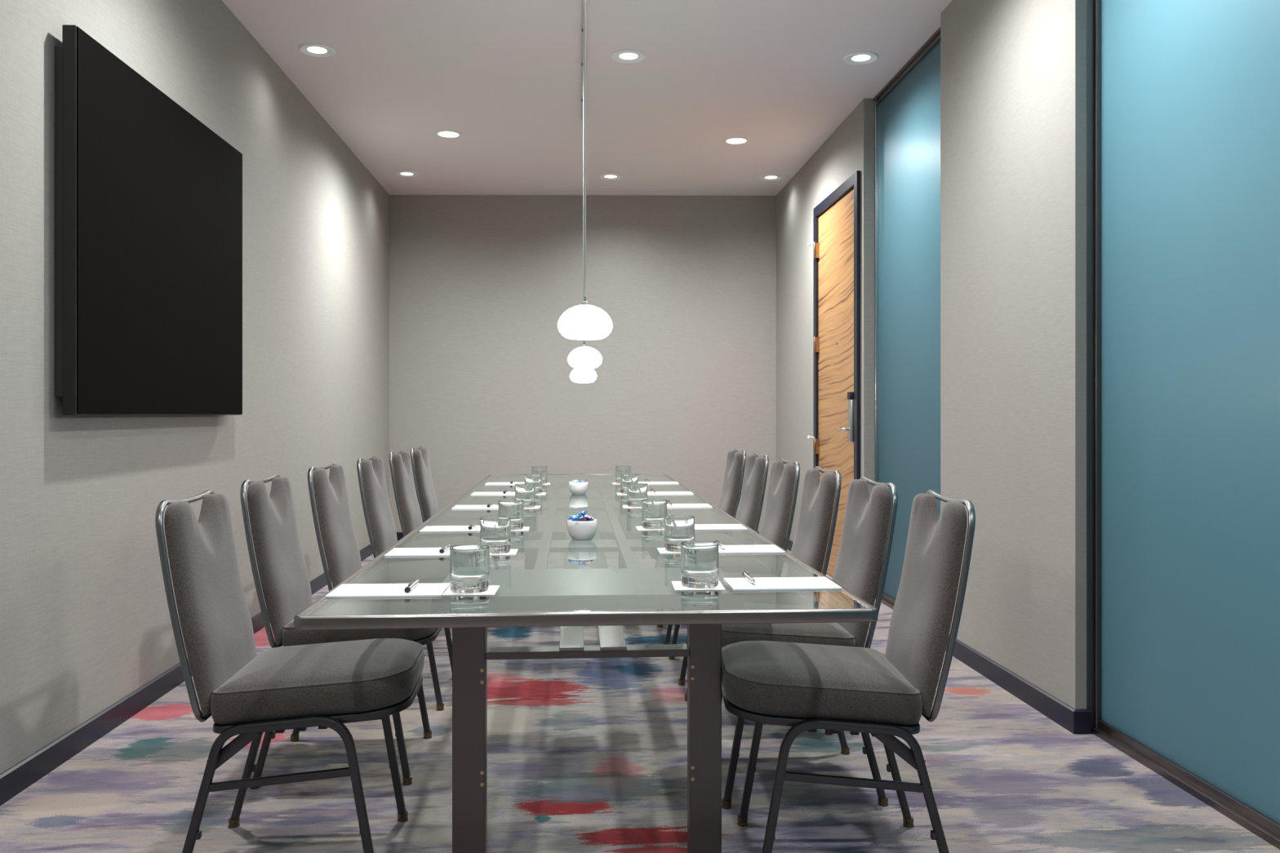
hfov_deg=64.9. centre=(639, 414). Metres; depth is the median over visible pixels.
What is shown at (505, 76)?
ceiling
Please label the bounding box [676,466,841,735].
banquet chair
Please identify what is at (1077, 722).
baseboard
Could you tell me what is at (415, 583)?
pen
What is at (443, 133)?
recessed light
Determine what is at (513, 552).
coaster
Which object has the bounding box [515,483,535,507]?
drinking glass
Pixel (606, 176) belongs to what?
recessed light
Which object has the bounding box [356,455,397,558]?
banquet chair
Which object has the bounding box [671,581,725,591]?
coaster
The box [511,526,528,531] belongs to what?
coaster
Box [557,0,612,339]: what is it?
pendant lamp
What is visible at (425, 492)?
banquet chair
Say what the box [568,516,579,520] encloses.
candy
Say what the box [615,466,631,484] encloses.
drinking glass
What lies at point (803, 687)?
banquet chair
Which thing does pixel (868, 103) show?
trim
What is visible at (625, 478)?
drinking glass
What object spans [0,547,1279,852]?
floor
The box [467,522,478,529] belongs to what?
pen
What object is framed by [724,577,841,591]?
pad
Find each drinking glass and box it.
[449,544,488,593]
[480,516,511,554]
[497,499,524,530]
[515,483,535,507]
[524,473,542,493]
[531,466,546,484]
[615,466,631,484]
[620,473,638,493]
[626,483,647,506]
[641,498,666,529]
[664,515,694,552]
[680,541,718,588]
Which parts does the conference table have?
leg, edge frame, glass, cross plate, leg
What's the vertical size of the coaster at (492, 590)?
0.002 m
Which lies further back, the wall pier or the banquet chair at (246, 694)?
the wall pier
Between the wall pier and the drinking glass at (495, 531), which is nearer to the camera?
the drinking glass at (495, 531)
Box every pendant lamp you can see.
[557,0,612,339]
[567,339,602,368]
[569,12,596,382]
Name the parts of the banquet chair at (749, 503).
leg frame, backrest, frame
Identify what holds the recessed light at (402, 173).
in the ceiling
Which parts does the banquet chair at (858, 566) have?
leg frame, seat, leg frame, backrest, frame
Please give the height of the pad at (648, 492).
0.004 m
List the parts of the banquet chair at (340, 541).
frame, backrest, leg frame, leg frame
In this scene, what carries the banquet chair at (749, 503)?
on the floor
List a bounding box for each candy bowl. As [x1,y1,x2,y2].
[567,519,596,540]
[568,481,587,494]
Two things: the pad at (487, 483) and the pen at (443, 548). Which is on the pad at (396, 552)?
the pen at (443, 548)
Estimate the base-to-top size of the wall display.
1.257 m
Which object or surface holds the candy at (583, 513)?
in the candy bowl at (582, 531)
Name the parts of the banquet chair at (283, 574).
frame, backrest, leg frame, leg frame, seat, seat frame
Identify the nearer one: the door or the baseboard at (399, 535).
the door
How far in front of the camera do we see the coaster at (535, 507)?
4.32 m
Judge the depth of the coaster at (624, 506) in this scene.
4.35 m
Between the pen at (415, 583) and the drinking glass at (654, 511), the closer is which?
the pen at (415, 583)
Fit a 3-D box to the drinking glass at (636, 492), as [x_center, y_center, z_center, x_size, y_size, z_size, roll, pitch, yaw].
[-0.012,0.352,4.397,0.089,0.099,0.089,0,0,-3]
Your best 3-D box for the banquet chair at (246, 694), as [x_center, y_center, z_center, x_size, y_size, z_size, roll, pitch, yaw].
[-0.865,0.672,2.588,0.588,0.936,0.475,0,0,-5]
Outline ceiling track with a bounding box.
[581,0,584,121]
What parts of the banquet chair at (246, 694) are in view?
frame, backrest, leg frame, seat, seat frame, leg frame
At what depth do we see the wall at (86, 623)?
3.99 m
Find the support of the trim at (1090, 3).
attached to the wall pier
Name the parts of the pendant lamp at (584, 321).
lamp shade, cord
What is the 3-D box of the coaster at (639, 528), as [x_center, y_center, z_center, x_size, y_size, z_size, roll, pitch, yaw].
[0.047,0.402,3.559,0.116,0.002,0.116,0,0,-5]
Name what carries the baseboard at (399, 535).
attached to the wall at (481, 286)
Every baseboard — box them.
[0,543,376,805]
[396,532,759,541]
[783,539,793,551]
[945,635,1091,734]
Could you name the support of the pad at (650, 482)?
on the conference table
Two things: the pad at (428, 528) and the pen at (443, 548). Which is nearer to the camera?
the pen at (443, 548)
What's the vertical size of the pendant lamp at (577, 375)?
1.798 m
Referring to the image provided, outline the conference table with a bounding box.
[293,473,877,852]
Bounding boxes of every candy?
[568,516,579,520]
[576,515,586,521]
[578,510,588,516]
[586,515,594,520]
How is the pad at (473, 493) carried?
on the conference table
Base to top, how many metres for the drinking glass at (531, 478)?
0.099 m
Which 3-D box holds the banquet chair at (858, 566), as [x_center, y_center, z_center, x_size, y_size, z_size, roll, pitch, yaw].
[0.461,0.672,3.154,0.588,0.936,0.475,0,0,-2]
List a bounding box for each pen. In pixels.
[404,579,419,592]
[439,544,451,553]
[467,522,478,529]
[486,502,495,507]
[714,539,725,548]
[742,570,755,583]
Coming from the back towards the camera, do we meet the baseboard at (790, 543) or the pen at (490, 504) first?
the baseboard at (790, 543)
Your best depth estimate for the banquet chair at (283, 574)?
3.14 m
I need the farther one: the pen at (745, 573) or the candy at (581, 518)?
the candy at (581, 518)
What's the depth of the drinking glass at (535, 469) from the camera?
5.81 m
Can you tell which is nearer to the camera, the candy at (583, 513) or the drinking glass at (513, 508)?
the candy at (583, 513)
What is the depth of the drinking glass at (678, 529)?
2.94 m
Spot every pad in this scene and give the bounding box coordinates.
[324,582,449,598]
[384,547,449,556]
[419,525,479,532]
[451,505,497,509]
[471,492,515,495]
[484,482,524,484]
[638,481,679,484]
[647,491,693,494]
[666,503,712,507]
[694,524,747,530]
[718,545,785,553]
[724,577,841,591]
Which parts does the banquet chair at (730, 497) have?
backrest, frame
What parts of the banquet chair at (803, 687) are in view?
seat frame, seat, leg frame, leg frame, backrest, frame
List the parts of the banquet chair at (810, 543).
seat, backrest, frame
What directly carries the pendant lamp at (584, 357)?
hanging from the ceiling track
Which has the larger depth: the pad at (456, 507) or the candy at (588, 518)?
the pad at (456, 507)
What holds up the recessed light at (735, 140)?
in the ceiling
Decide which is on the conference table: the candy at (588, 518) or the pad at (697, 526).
the pad at (697, 526)
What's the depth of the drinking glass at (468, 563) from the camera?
2.26 m
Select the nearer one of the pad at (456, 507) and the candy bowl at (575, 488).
the pad at (456, 507)
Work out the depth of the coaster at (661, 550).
2.94 m
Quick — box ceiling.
[222,0,951,195]
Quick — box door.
[807,170,860,576]
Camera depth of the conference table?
2.50 m
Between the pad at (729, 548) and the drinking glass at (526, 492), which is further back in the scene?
the drinking glass at (526, 492)
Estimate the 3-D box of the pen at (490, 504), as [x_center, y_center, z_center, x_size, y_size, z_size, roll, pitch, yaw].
[-0.645,0.391,4.388,0.013,0.016,0.142,0,0,5]
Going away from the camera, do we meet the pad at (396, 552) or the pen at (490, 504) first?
the pad at (396, 552)
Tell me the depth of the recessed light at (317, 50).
5.43 m
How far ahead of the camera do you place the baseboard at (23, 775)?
3.49 m
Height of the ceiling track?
0.018 m
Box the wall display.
[54,24,242,415]
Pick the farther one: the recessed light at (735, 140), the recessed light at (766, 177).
the recessed light at (766, 177)
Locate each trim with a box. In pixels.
[864,97,874,497]
[1086,0,1094,727]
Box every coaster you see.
[441,586,499,595]
[488,549,518,555]
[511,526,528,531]
[524,506,540,508]
[622,505,641,507]
[635,526,664,530]
[657,547,680,554]
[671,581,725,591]
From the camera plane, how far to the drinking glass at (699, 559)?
2.33 m
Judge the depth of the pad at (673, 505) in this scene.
4.41 m
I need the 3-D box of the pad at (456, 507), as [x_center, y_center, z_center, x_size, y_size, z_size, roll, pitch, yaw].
[-0.679,0.401,4.365,0.252,0.004,0.156,0,0,-3]
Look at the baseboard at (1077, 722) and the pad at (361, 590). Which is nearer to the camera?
the pad at (361, 590)
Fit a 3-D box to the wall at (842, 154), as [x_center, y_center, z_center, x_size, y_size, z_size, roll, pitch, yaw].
[1.383,-0.415,7.681,0.150,3.110,2.809,0,0,-3]
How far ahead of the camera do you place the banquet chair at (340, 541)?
3.93 m
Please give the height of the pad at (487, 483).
0.004 m
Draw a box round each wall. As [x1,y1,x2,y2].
[0,0,389,774]
[389,195,776,532]
[776,98,864,542]
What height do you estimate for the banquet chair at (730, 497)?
0.936 m
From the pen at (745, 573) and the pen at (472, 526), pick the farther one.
the pen at (472, 526)
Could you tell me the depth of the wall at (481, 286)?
9.04 m
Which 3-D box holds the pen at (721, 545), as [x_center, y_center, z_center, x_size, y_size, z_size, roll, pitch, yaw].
[0.242,0.391,3.027,0.013,0.016,0.142,0,0,-6]
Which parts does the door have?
frame, lever handle, lock plate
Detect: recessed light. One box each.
[298,43,335,57]
[395,170,418,177]
[435,129,460,137]
[599,173,622,179]
[611,49,645,62]
[724,136,748,144]
[759,174,782,180]
[843,51,878,64]
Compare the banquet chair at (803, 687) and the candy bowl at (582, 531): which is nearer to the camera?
the banquet chair at (803, 687)
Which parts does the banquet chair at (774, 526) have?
leg frame, leg frame, backrest, frame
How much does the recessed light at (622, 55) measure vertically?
0.008 m
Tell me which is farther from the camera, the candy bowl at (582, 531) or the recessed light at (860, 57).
the recessed light at (860, 57)
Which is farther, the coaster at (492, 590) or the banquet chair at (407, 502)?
the banquet chair at (407, 502)
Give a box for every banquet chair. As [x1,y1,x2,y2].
[155,490,424,852]
[240,474,444,789]
[307,462,452,711]
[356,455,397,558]
[389,449,422,537]
[410,446,439,522]
[655,448,746,610]
[657,453,768,644]
[668,458,799,685]
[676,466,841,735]
[721,476,897,808]
[721,489,975,852]
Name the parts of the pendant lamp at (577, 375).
lamp shade, cord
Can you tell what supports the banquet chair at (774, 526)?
on the floor
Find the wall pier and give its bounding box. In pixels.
[940,0,1086,709]

